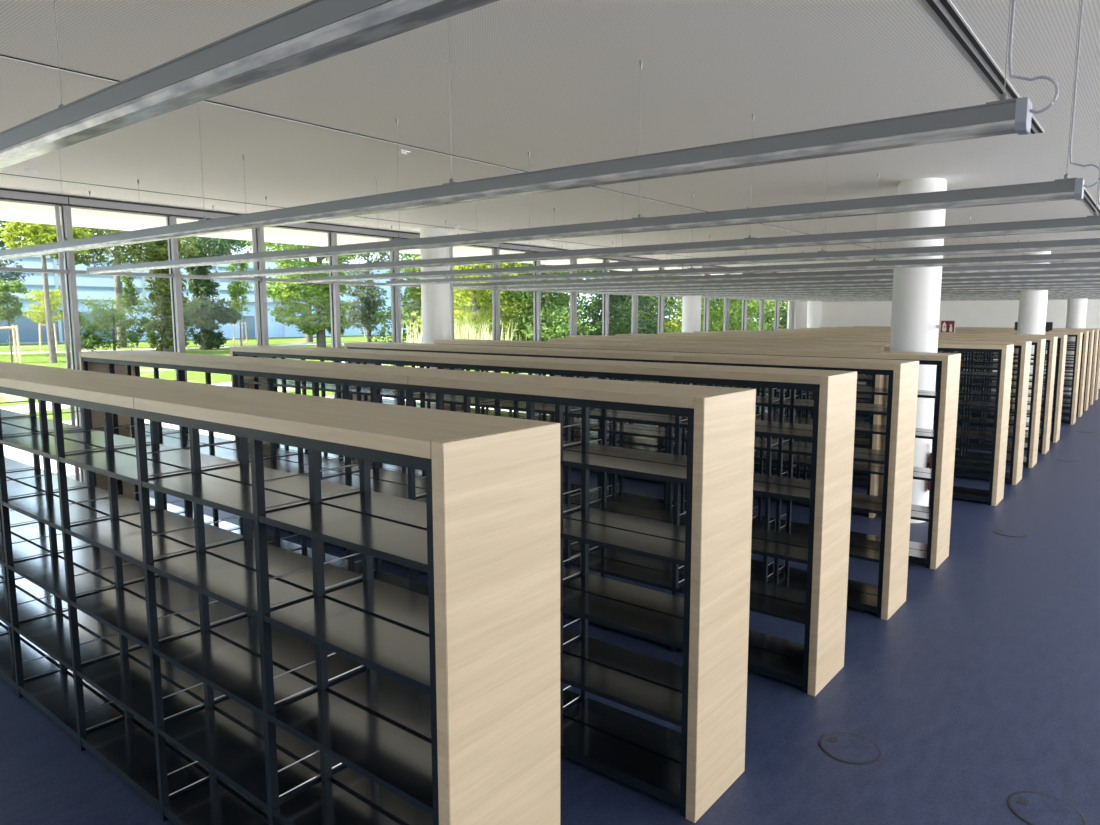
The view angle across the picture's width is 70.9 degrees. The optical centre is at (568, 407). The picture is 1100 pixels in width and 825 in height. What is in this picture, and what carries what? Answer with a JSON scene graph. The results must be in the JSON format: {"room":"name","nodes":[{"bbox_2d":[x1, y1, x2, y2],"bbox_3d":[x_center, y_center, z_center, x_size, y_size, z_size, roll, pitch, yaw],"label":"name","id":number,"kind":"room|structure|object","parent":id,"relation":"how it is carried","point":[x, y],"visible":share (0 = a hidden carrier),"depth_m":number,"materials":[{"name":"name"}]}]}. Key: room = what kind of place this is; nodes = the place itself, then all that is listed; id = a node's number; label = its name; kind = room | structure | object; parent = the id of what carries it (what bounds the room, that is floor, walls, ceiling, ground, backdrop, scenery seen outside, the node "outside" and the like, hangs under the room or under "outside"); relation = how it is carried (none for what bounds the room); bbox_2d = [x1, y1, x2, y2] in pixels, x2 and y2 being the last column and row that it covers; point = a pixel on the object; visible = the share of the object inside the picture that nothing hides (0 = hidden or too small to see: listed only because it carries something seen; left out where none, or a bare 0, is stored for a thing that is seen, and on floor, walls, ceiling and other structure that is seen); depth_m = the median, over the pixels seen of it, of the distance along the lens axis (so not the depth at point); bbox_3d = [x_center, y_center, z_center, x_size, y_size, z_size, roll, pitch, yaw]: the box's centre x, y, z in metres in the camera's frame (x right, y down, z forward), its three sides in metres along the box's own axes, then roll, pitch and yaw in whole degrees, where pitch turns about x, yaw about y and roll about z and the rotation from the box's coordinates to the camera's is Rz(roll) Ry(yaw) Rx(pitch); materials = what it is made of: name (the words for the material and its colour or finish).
{"room":"library","nodes":[
{"label":"library","id":0,"kind":"room"},
{"bbox_2d":[0,0,1099,272],"bbox_3d":[6.383,-3.179,11.390,20.420,0.350,41.100,5,9,38],"label":"ceiling","id":1,"kind":"structure","parent":0,"point":[563,83],"depth_m":6.07,"materials":[{"name":"paint"}]},
{"bbox_2d":[0,188,68,206],"bbox_3d":[-7.897,-2.738,9.631,0.232,0.140,2.900,5,9,38],"label":"trim","id":2,"kind":"structure","parent":1,"relation":"attached to","point":[8,195],"depth_m":10.39,"materials":[{"name":"grey"}]},
{"bbox_2d":[68,195,241,219],"bbox_3d":[-6.111,-3.007,11.900,0.232,0.140,2.900,5,9,38],"label":"trim","id":3,"kind":"structure","parent":1,"relation":"attached to","point":[73,201],"depth_m":11.47,"materials":[{"name":"grey"}]},
{"bbox_2d":[0,0,498,168],"bbox_3d":[-4.107,-1.621,4.347,11.389,1.092,0.094,5,9,38],"label":"pendant light","id":4,"kind":"object","parent":1,"relation":"hanging from","point":[313,31],"visible":1,"depth_m":1.78,"materials":[{"name":"grey metal"}]},
{"bbox_2d":[271,222,398,238],"bbox_3d":[-4.326,-3.277,14.169,0.232,0.140,2.900,5,9,38],"label":"trim","id":5,"kind":"structure","parent":1,"relation":"attached to","point":[305,226],"depth_m":14.22,"materials":[{"name":"grey"}]},
{"bbox_2d":[0,201,741,275],"bbox_3d":[3.839,-5.367,28.468,4.770,0.470,76.500,5,9,38],"label":"roof overhang","id":6,"kind":"object","parent":1,"relation":"attached to","point":[9,211],"visible":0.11,"depth_m":15.33,"materials":[{"name":"grey"}]},
{"bbox_2d":[398,231,498,248],"bbox_3d":[-2.540,-3.547,16.438,0.232,0.140,2.900,5,9,38],"label":"trim","id":7,"kind":"structure","parent":1,"relation":"attached to","point":[404,235],"depth_m":15.64,"materials":[{"name":"grey"}]},
{"bbox_2d":[0,54,954,266],"bbox_3d":[3.357,-3.285,13.759,0.044,0.008,40.500,5,9,38],"label":"trim","id":8,"kind":"structure","parent":1,"relation":"attached to","point":[1,55],"depth_m":6.78,"materials":[{"name":"black"}]},
{"bbox_2d":[0,0,1058,259],"bbox_3d":[-3.066,-1.778,5.670,11.389,1.092,0.094,5,9,38],"label":"pendant light","id":9,"kind":"object","parent":1,"relation":"hanging from","point":[1005,116],"visible":0.88,"depth_m":3.03,"materials":[{"name":"grey metal"}]},
{"bbox_2d":[499,243,565,251],"bbox_3d":[-0.755,-3.816,18.707,0.232,0.140,2.900,5,9,38],"label":"trim","id":10,"kind":"structure","parent":1,"relation":"attached to","point":[502,246],"depth_m":18.21,"materials":[{"name":"grey"}]},
{"bbox_2d":[87,0,1099,274],"bbox_3d":[-2.025,-1.935,6.993,11.389,1.092,0.094,5,9,38],"label":"pendant light","id":11,"kind":"object","parent":1,"relation":"hanging from","point":[1067,188],"visible":1,"depth_m":4.74,"materials":[{"name":"grey metal"}]},
{"bbox_2d":[209,114,1099,278],"bbox_3d":[-0.984,-2.092,8.316,11.389,1.092,0.094,5,9,38],"label":"pendant light","id":12,"kind":"object","parent":1,"relation":"hanging from","point":[1089,223],"visible":1,"depth_m":6.44,"materials":[{"name":"grey metal"}]},
{"bbox_2d":[306,174,1099,282],"bbox_3d":[0.057,-2.249,9.639,11.389,1.092,0.094,5,9,38],"label":"pendant light","id":13,"kind":"object","parent":1,"relation":"hanging from","point":[1092,243],"visible":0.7,"depth_m":8.08,"materials":[{"name":"grey metal"}]},
{"bbox_2d":[386,173,1099,285],"bbox_3d":[1.099,-2.407,10.963,11.389,1.092,0.094,5,9,38],"label":"pendant light","id":14,"kind":"object","parent":1,"relation":"hanging from","point":[1090,256],"visible":0.94,"depth_m":9.65,"materials":[{"name":"grey metal"}]},
{"bbox_2d":[452,207,1099,287],"bbox_3d":[2.140,-2.564,12.286,11.389,1.092,0.094,5,9,38],"label":"pendant light","id":15,"kind":"object","parent":1,"relation":"hanging from","point":[1080,265],"visible":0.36,"depth_m":11.42,"materials":[{"name":"grey metal"}]},
{"bbox_2d":[508,218,1099,289],"bbox_3d":[3.181,-2.721,13.609,11.389,1.092,0.094,5,9,38],"label":"pendant light","id":16,"kind":"object","parent":1,"relation":"hanging from","point":[1088,272],"visible":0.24,"depth_m":12.93,"materials":[{"name":"grey metal"}]},
{"bbox_2d":[556,217,1099,291],"bbox_3d":[4.222,-2.878,14.932,11.389,1.092,0.094,5,9,38],"label":"pendant light","id":17,"kind":"object","parent":1,"relation":"hanging from","point":[1091,277],"visible":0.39,"depth_m":14.41,"materials":[{"name":"grey metal"}]},
{"bbox_2d":[598,255,1099,293],"bbox_3d":[5.263,-3.035,16.255,11.389,1.092,0.094,5,9,38],"label":"pendant light","id":18,"kind":"object","parent":1,"relation":"hanging from","point":[1076,281],"visible":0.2,"depth_m":15.88,"materials":[{"name":"grey metal"}]},
{"bbox_2d":[634,235,1099,294],"bbox_3d":[6.304,-3.193,17.578,11.389,1.092,0.094,5,9,38],"label":"pendant light","id":19,"kind":"object","parent":1,"relation":"hanging from","point":[1059,285],"visible":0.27,"depth_m":17.33,"materials":[{"name":"grey metal"}]},
{"bbox_2d":[666,240,1099,295],"bbox_3d":[7.346,-3.350,18.901,11.389,1.092,0.094,5,9,38],"label":"pendant light","id":20,"kind":"object","parent":1,"relation":"hanging from","point":[1055,288],"visible":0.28,"depth_m":18.78,"materials":[{"name":"grey metal"}]},
{"bbox_2d":[701,289,1099,296],"bbox_3d":[8.387,-3.507,20.225,11.389,1.092,0.094,5,9,38],"label":"pendant light","id":21,"kind":"object","parent":1,"relation":"hanging from","point":[1082,290],"visible":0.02,"depth_m":20.48,"materials":[{"name":"grey metal"}]},
{"bbox_2d":[720,265,1099,297],"bbox_3d":[9.428,-3.664,21.548,11.389,1.092,0.094,5,9,38],"label":"pendant light","id":22,"kind":"object","parent":1,"relation":"hanging from","point":[725,265],"visible":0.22,"depth_m":21.92,"materials":[{"name":"grey metal"}]},
{"bbox_2d":[743,293,1099,298],"bbox_3d":[10.469,-3.821,22.871,11.389,1.092,0.094,5,9,38],"label":"pendant light","id":23,"kind":"object","parent":1,"relation":"hanging from","point":[1071,293],"visible":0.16,"depth_m":22.55,"materials":[{"name":"grey metal"}]},
{"bbox_2d":[764,295,1099,299],"bbox_3d":[11.510,-3.979,24.194,11.389,1.092,0.094,5,9,38],"label":"pendant light","id":24,"kind":"object","parent":1,"relation":"hanging from","point":[1048,295],"visible":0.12,"depth_m":24.03,"materials":[{"name":"grey metal"}]},
{"bbox_2d":[782,262,1099,300],"bbox_3d":[12.551,-4.136,25.517,11.389,1.092,0.094,5,9,38],"label":"pendant light","id":25,"kind":"object","parent":1,"relation":"hanging from","point":[1062,262],"visible":0.2,"depth_m":25.25,"materials":[{"name":"grey metal"}]},
{"bbox_2d":[800,297,1099,300],"bbox_3d":[13.592,-4.293,26.840,11.389,1.092,0.094,5,9,38],"label":"pendant light","id":26,"kind":"object","parent":1,"relation":"hanging from","point":[1071,297],"visible":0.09,"depth_m":26.76,"materials":[{"name":"grey metal"}]},
{"bbox_2d":[923,0,1043,133],"bbox_3d":[1.024,-1.987,2.892,0.110,0.008,10.380,5,9,38],"label":"air slot","id":27,"kind":"object","parent":1,"relation":"attached to","point":[945,11],"visible":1,"depth_m":4.71,"materials":[{"name":"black metal"}]},
{"bbox_2d":[1083,187,1099,214],"bbox_3d":[9.588,-3.280,13.776,0.110,0.008,10.800,5,9,38],"label":"air slot","id":28,"kind":"object","parent":1,"relation":"attached to","point":[1087,198],"visible":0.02,"depth_m":11.18,"materials":[{"name":"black metal"}]},
{"bbox_2d":[0,381,1099,824],"bbox_3d":[6.307,1.287,11.981,20.600,0.200,41.100,5,9,38],"label":"floor","id":29,"kind":"structure","parent":0,"point":[982,688],"depth_m":5.26,"materials":[{"name":"carpet"}]},
{"bbox_2d":[0,205,86,483],"bbox_3d":[-7.439,-0.723,10.475,0.180,4.120,1.450,5,9,38],"label":"window","id":30,"kind":"structure","parent":29,"relation":"on","point":[69,260],"depth_m":10.85,"materials":[{"name":"grey"}]},
{"bbox_2d":[75,216,188,431],"bbox_3d":[-6.546,-0.858,11.609,0.180,4.120,1.450,5,9,38],"label":"window","id":31,"kind":"structure","parent":29,"relation":"on","point":[174,274],"depth_m":11.98,"materials":[{"name":"grey"}]},
{"bbox_2d":[180,227,268,381],"bbox_3d":[-5.654,-0.993,12.744,0.180,4.120,1.450,5,9,38],"label":"window","id":32,"kind":"structure","parent":29,"relation":"on","point":[260,292],"depth_m":13.07,"materials":[{"name":"grey"}]},
{"bbox_2d":[0,361,559,824],"bbox_3d":[-3.166,0.898,5.042,7.505,2.200,0.585,5,9,38],"label":"bookcase","id":33,"kind":"object","parent":29,"relation":"on","point":[274,672],"visible":1,"depth_m":3.44,"materials":[{"name":"brown wood"}]},
{"bbox_2d":[266,232,341,398],"bbox_3d":[-4.761,-1.128,13.878,0.180,4.120,1.450,5,9,38],"label":"window","id":34,"kind":"structure","parent":29,"relation":"on","point":[332,237],"depth_m":14.27,"materials":[{"name":"grey"}]},
{"bbox_2d":[338,238,401,399],"bbox_3d":[-3.868,-1.262,15.013,0.180,4.120,1.450,5,9,38],"label":"window","id":35,"kind":"structure","parent":29,"relation":"on","point":[394,255],"depth_m":15.37,"materials":[{"name":"grey"}]},
{"bbox_2d":[79,350,755,822],"bbox_3d":[-2.125,0.741,6.365,7.505,2.200,0.585,5,9,38],"label":"bookcase","id":36,"kind":"object","parent":29,"relation":"on","point":[689,770],"visible":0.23,"depth_m":4.36,"materials":[{"name":"brown wood"}]},
{"bbox_2d":[400,247,453,338],"bbox_3d":[-2.975,-1.397,16.148,0.180,4.120,1.450,5,9,38],"label":"window","id":37,"kind":"structure","parent":29,"relation":"on","point":[450,248],"depth_m":16.52,"materials":[{"name":"grey"}]},
{"bbox_2d":[420,228,450,403],"bbox_3d":[-2.583,-1.330,15.124,0.550,4.230,0.550,5,9,38],"label":"column","id":38,"kind":"structure","parent":29,"relation":"on","point":[435,298],"depth_m":14.81,"materials":[{"name":"paint"}]},
{"bbox_2d":[455,248,500,409],"bbox_3d":[-2.083,-1.532,17.282,0.180,4.120,1.450,5,9,38],"label":"window","id":39,"kind":"structure","parent":29,"relation":"on","point":[495,290],"depth_m":17.65,"materials":[{"name":"grey"}]},
{"bbox_2d":[500,261,540,413],"bbox_3d":[-1.190,-1.667,18.417,0.180,4.120,1.450,5,9,38],"label":"window","id":40,"kind":"structure","parent":29,"relation":"on","point":[536,293],"depth_m":18.84,"materials":[{"name":"grey"}]},
{"bbox_2d":[230,345,856,695],"bbox_3d":[-1.084,0.584,7.689,7.505,2.200,0.585,5,9,38],"label":"bookcase","id":41,"kind":"object","parent":29,"relation":"on","point":[811,665],"visible":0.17,"depth_m":5.70,"materials":[{"name":"brown wood"}]},
{"bbox_2d":[541,259,576,335],"bbox_3d":[-0.297,-1.802,19.551,0.180,4.120,1.450,5,9,38],"label":"window","id":42,"kind":"structure","parent":29,"relation":"on","point":[573,295],"depth_m":19.92,"materials":[{"name":"grey"}]},
{"bbox_2d":[577,259,609,335],"bbox_3d":[0.596,-1.937,20.686,0.180,4.120,1.450,5,9,38],"label":"window","id":43,"kind":"structure","parent":29,"relation":"on","point":[605,297],"depth_m":21.11,"materials":[{"name":"grey"}]},
{"bbox_2d":[609,269,638,333],"bbox_3d":[1.488,-2.071,21.820,0.180,4.120,1.450,5,9,38],"label":"window","id":44,"kind":"structure","parent":29,"relation":"on","point":[634,314],"depth_m":22.20,"materials":[{"name":"grey"}]},
{"bbox_2d":[344,342,918,619],"bbox_3d":[-0.043,0.427,9.012,7.505,2.200,0.585,5,9,38],"label":"bookcase","id":45,"kind":"object","parent":29,"relation":"on","point":[891,552],"visible":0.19,"depth_m":7.11,"materials":[{"name":"brown wood"}]},
{"bbox_2d":[640,267,664,332],"bbox_3d":[2.381,-2.206,22.955,0.180,4.120,1.450,5,9,38],"label":"window","id":46,"kind":"structure","parent":29,"relation":"on","point":[660,297],"depth_m":23.38,"materials":[{"name":"grey"}]},
{"bbox_2d":[682,266,701,332],"bbox_3d":[3.667,-2.273,23.067,0.550,4.230,0.550,5,9,38],"label":"column","id":47,"kind":"structure","parent":29,"relation":"on","point":[691,305],"depth_m":22.78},
{"bbox_2d":[434,339,960,569],"bbox_3d":[0.998,0.270,10.335,7.505,2.200,0.585,5,9,38],"label":"bookcase","id":48,"kind":"object","parent":29,"relation":"on","point":[933,553],"visible":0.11,"depth_m":8.32,"materials":[{"name":"brown wood"}]},
{"bbox_2d":[701,274,709,330],"bbox_3d":[4.167,-2.476,25.224,0.180,4.120,1.450,5,9,38],"label":"window","id":49,"kind":"structure","parent":29,"relation":"on","point":[706,299],"depth_m":25.66,"materials":[{"name":"grey"}]},
{"bbox_2d":[549,338,889,517],"bbox_3d":[1.976,0.107,11.707,5.405,2.200,0.585,5,9,38],"label":"bookcase","id":50,"kind":"object","parent":29,"relation":"on","point":[876,441],"visible":0.07,"depth_m":10.55,"materials":[{"name":"brown wood"}]},
{"bbox_2d":[710,274,729,330],"bbox_3d":[5.060,-2.611,26.359,0.180,4.120,1.450,5,9,38],"label":"window","id":51,"kind":"structure","parent":29,"relation":"on","point":[726,300],"depth_m":26.76,"materials":[{"name":"grey"}]},
{"bbox_2d":[730,298,747,329],"bbox_3d":[5.952,-2.745,27.493,0.180,4.120,1.450,5,9,38],"label":"window","id":52,"kind":"structure","parent":29,"relation":"on","point":[744,301],"depth_m":27.93,"materials":[{"name":"grey"}]},
{"bbox_2d":[748,299,764,330],"bbox_3d":[6.845,-2.880,28.628,0.180,4.120,1.450,5,9,38],"label":"window","id":53,"kind":"structure","parent":29,"relation":"on","point":[761,301],"depth_m":29.03,"materials":[{"name":"grey"}]},
{"bbox_2d":[566,335,1013,505],"bbox_3d":[3.081,-0.045,12.981,7.505,2.200,0.585,5,9,38],"label":"bookcase","id":54,"kind":"object","parent":29,"relation":"on","point":[993,496],"visible":0.15,"depth_m":10.82,"materials":[{"name":"brown wood"}]},
{"bbox_2d":[807,301,821,327],"bbox_3d":[9.806,-3.200,30.868,0.550,4.230,0.550,5,9,38],"label":"column","id":55,"kind":"structure","parent":29,"relation":"on","point":[814,309],"depth_m":30.59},
{"bbox_2d":[615,334,1031,484],"bbox_3d":[4.122,-0.202,14.305,7.505,2.200,0.585,5,9,38],"label":"bookcase","id":56,"kind":"object","parent":29,"relation":"on","point":[1014,476],"visible":0.06,"depth_m":12.21,"materials":[{"name":"brown wood"}]},
{"bbox_2d":[819,732,880,764],"bbox_3d":[1.696,2.054,4.660,0.351,0.007,0.353,5,9,38],"label":"floor outlet","id":57,"kind":"object","parent":29,"relation":"on","point":[851,748],"visible":1,"depth_m":4.65,"materials":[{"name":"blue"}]},
{"bbox_2d":[656,332,1045,467],"bbox_3d":[5.163,-0.359,15.628,7.505,2.200,0.585,5,9,38],"label":"bookcase","id":58,"kind":"object","parent":29,"relation":"on","point":[1030,460],"visible":0.15,"depth_m":13.65,"materials":[{"name":"brown wood"}]},
{"bbox_2d":[694,331,1057,453],"bbox_3d":[6.204,-0.516,16.951,7.505,2.200,0.585,5,9,38],"label":"bookcase","id":59,"kind":"object","parent":29,"relation":"on","point":[1043,448],"visible":0.16,"depth_m":14.84,"materials":[{"name":"brown wood"}]},
{"bbox_2d":[726,330,1066,442],"bbox_3d":[7.245,-0.673,18.274,7.505,2.200,0.585,5,9,38],"label":"bookcase","id":60,"kind":"object","parent":29,"relation":"on","point":[1062,339],"visible":0.11,"depth_m":16.08,"materials":[{"name":"brown wood"}]},
{"bbox_2d":[784,330,1016,427],"bbox_3d":[8.223,-0.837,19.646,5.405,2.200,0.585,5,9,38],"label":"bookcase","id":61,"kind":"object","parent":29,"relation":"on","point":[1014,351],"visible":0.02,"depth_m":18.70,"materials":[{"name":"brown wood"}]},
{"bbox_2d":[881,178,946,522],"bbox_3d":[4.348,-0.678,9.748,0.550,4.230,0.550,5,9,38],"label":"column","id":62,"kind":"structure","parent":29,"relation":"on","point":[916,295],"depth_m":9.47,"materials":[{"name":"paint"}]},
{"bbox_2d":[936,320,954,332],"bbox_3d":[4.593,-0.986,9.418,0.217,0.156,0.020,5,9,38],"label":"fire sign","id":63,"kind":"object","parent":62,"relation":"attached to","point":[946,326],"visible":1,"depth_m":9.40,"materials":[{"name":"red"}]},
{"bbox_2d":[778,329,1082,424],"bbox_3d":[9.328,-0.988,20.920,7.505,2.200,0.585,5,9,38],"label":"bookcase","id":64,"kind":"object","parent":29,"relation":"on","point":[1078,336],"visible":0.14,"depth_m":18.63,"materials":[{"name":"brown wood"}]},
{"bbox_2d":[800,328,1088,416],"bbox_3d":[10.369,-1.145,22.244,7.505,2.200,0.585,5,9,38],"label":"bookcase","id":65,"kind":"object","parent":29,"relation":"on","point":[1085,338],"visible":0.09,"depth_m":19.90,"materials":[{"name":"brown wood"}]},
{"bbox_2d":[819,327,1094,410],"bbox_3d":[11.410,-1.302,23.567,7.505,2.200,0.585,5,9,38],"label":"bookcase","id":66,"kind":"object","parent":29,"relation":"on","point":[1091,332],"visible":0.07,"depth_m":21.24,"materials":[{"name":"brown wood"}]},
{"bbox_2d":[852,327,1098,404],"bbox_3d":[12.451,-1.459,24.890,7.505,2.200,0.585,5,9,38],"label":"bookcase","id":67,"kind":"object","parent":29,"relation":"on","point":[1096,332],"visible":0.08,"depth_m":22.56,"materials":[{"name":"brown wood"}]},
{"bbox_2d":[853,326,1099,399],"bbox_3d":[13.492,-1.617,26.213,7.505,2.200,0.585,5,9,38],"label":"bookcase","id":68,"kind":"object","parent":29,"relation":"on","point":[1097,376],"visible":0.07,"depth_m":24.06,"materials":[{"name":"brown wood"}]},
{"bbox_2d":[993,529,1026,536],"bbox_3d":[5.297,1.506,9.274,0.348,0.007,0.357,5,9,38],"label":"floor outlet","id":69,"kind":"object","parent":29,"relation":"on","point":[1005,532],"visible":1,"depth_m":9.29,"materials":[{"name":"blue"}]},
{"bbox_2d":[1011,251,1050,429],"bbox_3d":[10.585,-1.623,17.700,0.550,4.230,0.550,5,9,38],"label":"column","id":70,"kind":"structure","parent":29,"relation":"on","point":[1032,312],"depth_m":17.43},
{"bbox_2d":[1008,791,1085,824],"bbox_3d":[2.511,2.126,4.066,0.349,0.007,0.346,5,9,38],"label":"floor outlet","id":71,"kind":"object","parent":29,"relation":"on","point":[1032,807],"visible":1,"depth_m":4.08,"materials":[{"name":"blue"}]},
{"bbox_2d":[1063,298,1087,393],"bbox_3d":[16.724,-2.550,25.501,0.550,4.230,0.550,5,9,38],"label":"column","id":72,"kind":"structure","parent":29,"relation":"on","point":[1077,307],"depth_m":25.27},
{"bbox_2d":[787,300,807,328],"bbox_3d":[9.952,-3.407,32.594,0.350,4.230,2.880,5,9,38],"label":"wall","id":73,"kind":"structure","parent":0,"point":[800,307],"depth_m":31.63,"materials":[{"name":"white paint"}]},
{"bbox_2d":[821,299,1099,388],"bbox_3d":[18.870,-2.808,27.680,20.600,4.230,0.300,5,9,38],"label":"wall","id":74,"kind":"structure","parent":0,"point":[965,313],"depth_m":30.05,"materials":[{"name":"white paint"}]},
{"bbox_2d":[0,173,811,271],"bbox_3d":[-0.528,-3.651,16.772,0.044,0.008,40.500,5,9,38],"label":"trim","id":75,"kind":"structure","parent":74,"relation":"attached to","point":[0,173],"depth_m":11.02,"materials":[{"name":"black"}]},
{"label":"outside","id":76,"kind":"structure","parent":0,"visible":0},
{"bbox_2d":[0,322,766,420],"bbox_3d":[-71.822,-12.936,130.237,249.200,0.001,400.000,5,9,38],"label":"ground","id":77,"kind":"structure","parent":76,"point":[41,359],"depth_m":51.53,"materials":[{"name":"plant"}]},
{"bbox_2d":[0,325,21,362],"bbox_3d":[-31.540,-3.578,43.521,1.183,2.126,1.113,5,9,38],"label":"tripod","id":78,"kind":"object","parent":77,"relation":"on","point":[16,326],"visible":0.98,"depth_m":43.54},
{"bbox_2d":[0,279,31,362],"bbox_3d":[-31.497,-4.899,43.511,1.983,4.746,2.255,5,9,38],"label":"sapling","id":79,"kind":"object","parent":77,"relation":"on","point":[8,313],"visible":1,"depth_m":43.33,"materials":[{"name":"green plant"}]},
{"bbox_2d":[0,220,33,282],"bbox_3d":[-38.711,-9.977,49.522,7.109,13.386,6.730,-6,9,-44],"label":"tree","id":80,"kind":"object","parent":77,"relation":"on","point":[10,275],"visible":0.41,"depth_m":51.14,"materials":[{"name":"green plant"}]},
{"bbox_2d":[0,221,91,362],"bbox_3d":[-28.781,-7.934,43.300,4.460,10.860,5.071,5,9,38],"label":"tree","id":81,"kind":"object","parent":77,"relation":"on","point":[38,234],"visible":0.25,"depth_m":42.38,"materials":[{"name":"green plant"}]},
{"bbox_2d":[60,271,155,350],"bbox_3d":[-33.758,-7.038,56.839,6.396,6.382,3.293,-5,9,-38],"label":"tree","id":82,"kind":"object","parent":77,"relation":"on","point":[90,339],"visible":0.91,"depth_m":56.81,"materials":[{"name":"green plant"}]},
{"bbox_2d":[47,226,203,351],"bbox_3d":[-30.810,-8.535,53.350,5.775,10.580,11.314,4,8,32],"label":"tree","id":83,"kind":"object","parent":77,"relation":"on","point":[154,251],"visible":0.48,"depth_m":55.09,"materials":[{"name":"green plant"}]},
{"bbox_2d":[0,222,250,347],"bbox_3d":[-36.327,-12.065,64.306,8.222,14.022,24.202,5,9,38],"label":"tree","id":84,"kind":"object","parent":77,"relation":"on","point":[118,284],"visible":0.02,"depth_m":63.49,"materials":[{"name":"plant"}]},
{"bbox_2d":[0,342,356,413],"bbox_3d":[-20.977,-1.067,31.646,19.548,0.050,88.664,1,7,11],"label":"garden path","id":85,"kind":"structure","parent":77,"relation":"on","point":[23,408],"depth_m":22.60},
{"bbox_2d":[0,341,413,353],"bbox_3d":[-31.768,-5.379,67.606,16.391,0.050,150.191,5,9,38],"label":"path","id":86,"kind":"structure","parent":77,"relation":"on","point":[403,341],"depth_m":60.34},
{"bbox_2d":[21,288,67,323],"bbox_3d":[-37.270,-6.274,55.473,3.815,4.622,3.379,5,9,38],"label":"sapling","id":87,"kind":"object","parent":86,"relation":"on","point":[56,294],"visible":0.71,"depth_m":54.97,"materials":[{"name":"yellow plant"}]},
{"bbox_2d":[224,253,252,345],"bbox_3d":[-28.353,-9.324,66.629,2.202,8.046,2.243,1,7,5],"label":"sapling","id":88,"kind":"object","parent":86,"relation":"on","point":[237,306],"visible":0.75,"depth_m":66.31,"materials":[{"name":"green plant"}]},
{"bbox_2d":[0,227,413,343],"bbox_3d":[-45.951,-14.468,90.272,14.600,12.600,62.400,5,9,38],"label":"office building","id":89,"kind":"structure","parent":77,"relation":"on","point":[98,287],"depth_m":79.95,"materials":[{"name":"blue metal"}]},
{"bbox_2d":[178,236,248,349],"bbox_3d":[-28.334,-9.457,60.328,6.078,9.969,6.471,5,9,38],"label":"tree","id":90,"kind":"object","parent":77,"relation":"on","point":[203,314],"visible":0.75,"depth_m":59.95,"materials":[{"name":"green plant"}]},
{"bbox_2d":[3,375,548,481],"bbox_3d":[1.027,-0.805,29.625,9.600,0.050,170.000,5,9,38],"label":"path","id":91,"kind":"structure","parent":77,"relation":"on","point":[27,458],"depth_m":15.09,"materials":[{"name":"concrete"}]},
{"bbox_2d":[218,240,373,341],"bbox_3d":[-26.000,-13.475,76.109,8.856,14.039,21.702,5,9,38],"label":"tree","id":92,"kind":"object","parent":77,"relation":"on","point":[307,338],"visible":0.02,"depth_m":75.74,"materials":[{"name":"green plant"}]},
{"bbox_2d":[242,240,367,347],"bbox_3d":[-20.278,-9.683,60.419,7.277,10.251,9.846,4,8,31],"label":"tree","id":93,"kind":"object","parent":77,"relation":"on","point":[321,317],"visible":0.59,"depth_m":59.73,"materials":[{"name":"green plant"}]},
{"bbox_2d":[339,252,403,341],"bbox_3d":[-18.507,-11.040,69.332,7.085,10.833,6.777,-1,7,-7],"label":"tree","id":94,"kind":"object","parent":77,"relation":"on","point":[364,316],"visible":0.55,"depth_m":69.23,"materials":[{"name":"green plant"}]},
{"bbox_2d":[355,254,510,342],"bbox_3d":[-10.367,-10.804,65.994,11.920,14.074,14.535,1,7,9],"label":"tree","id":95,"kind":"object","parent":77,"relation":"on","point":[404,315],"visible":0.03,"depth_m":62.95,"materials":[{"name":"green plant"}]},
{"bbox_2d":[363,319,519,367],"bbox_3d":[-6.221,-3.791,43.524,6.026,2.599,10.264,4,8,29],"label":"grass","id":96,"kind":"structure","parent":77,"relation":"on","point":[461,334],"depth_m":43.16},
{"bbox_2d":[419,263,524,340],"bbox_3d":[-7.284,-9.536,60.013,11.102,12.958,8.531,-4,8,-30],"label":"tree","id":97,"kind":"object","parent":77,"relation":"on","point":[478,304],"visible":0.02,"depth_m":60.23,"materials":[{"name":"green plant"}]},
{"bbox_2d":[401,254,546,340],"bbox_3d":[-6.591,-9.245,52.949,10.432,14.357,8.908,-4,8,-33],"label":"tree","id":98,"kind":"object","parent":77,"relation":"on","point":[473,314],"visible":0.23,"depth_m":52.38,"materials":[{"name":"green plant"}]},
{"bbox_2d":[466,262,602,341],"bbox_3d":[-1.264,-10.112,53.918,9.603,14.910,11.073,3,7,24],"label":"tree","id":99,"kind":"object","parent":77,"relation":"on","point":[548,326],"visible":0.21,"depth_m":52.59,"materials":[{"name":"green plant"}]},
{"bbox_2d":[483,262,599,340],"bbox_3d":[-2.385,-10.248,60.845,9.638,13.991,10.426,4,8,27],"label":"tree","id":100,"kind":"object","parent":77,"relation":"on","point":[559,295],"visible":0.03,"depth_m":60.71,"materials":[{"name":"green plant"}]},
{"bbox_2d":[577,270,681,335],"bbox_3d":[5.275,-10.730,58.058,9.486,14.896,10.068,-3,8,-25],"label":"tree","id":101,"kind":"object","parent":77,"relation":"on","point":[644,327],"visible":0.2,"depth_m":57.30,"materials":[{"name":"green plant"}]},
{"bbox_2d":[610,275,681,333],"bbox_3d":[6.857,-10.271,65.681,9.502,12.506,9.752,0,7,-5],"label":"tree","id":102,"kind":"object","parent":77,"relation":"on","point":[676,320],"visible":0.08,"depth_m":65.50,"materials":[{"name":"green plant"}]},
{"bbox_2d":[701,298,786,330],"bbox_3d":[13.211,-11.071,62.771,9.482,15.500,9.074,-3,8,-25],"label":"tree","id":103,"kind":"object","parent":77,"relation":"on","point":[717,316],"visible":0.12,"depth_m":61.76,"materials":[{"name":"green plant"}]},
{"bbox_2d":[709,298,787,330],"bbox_3d":[16.378,-10.764,70.962,9.237,12.298,12.130,2,7,14],"label":"tree","id":104,"kind":"object","parent":77,"relation":"on","point":[770,303],"visible":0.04,"depth_m":70.64,"materials":[{"name":"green plant"}]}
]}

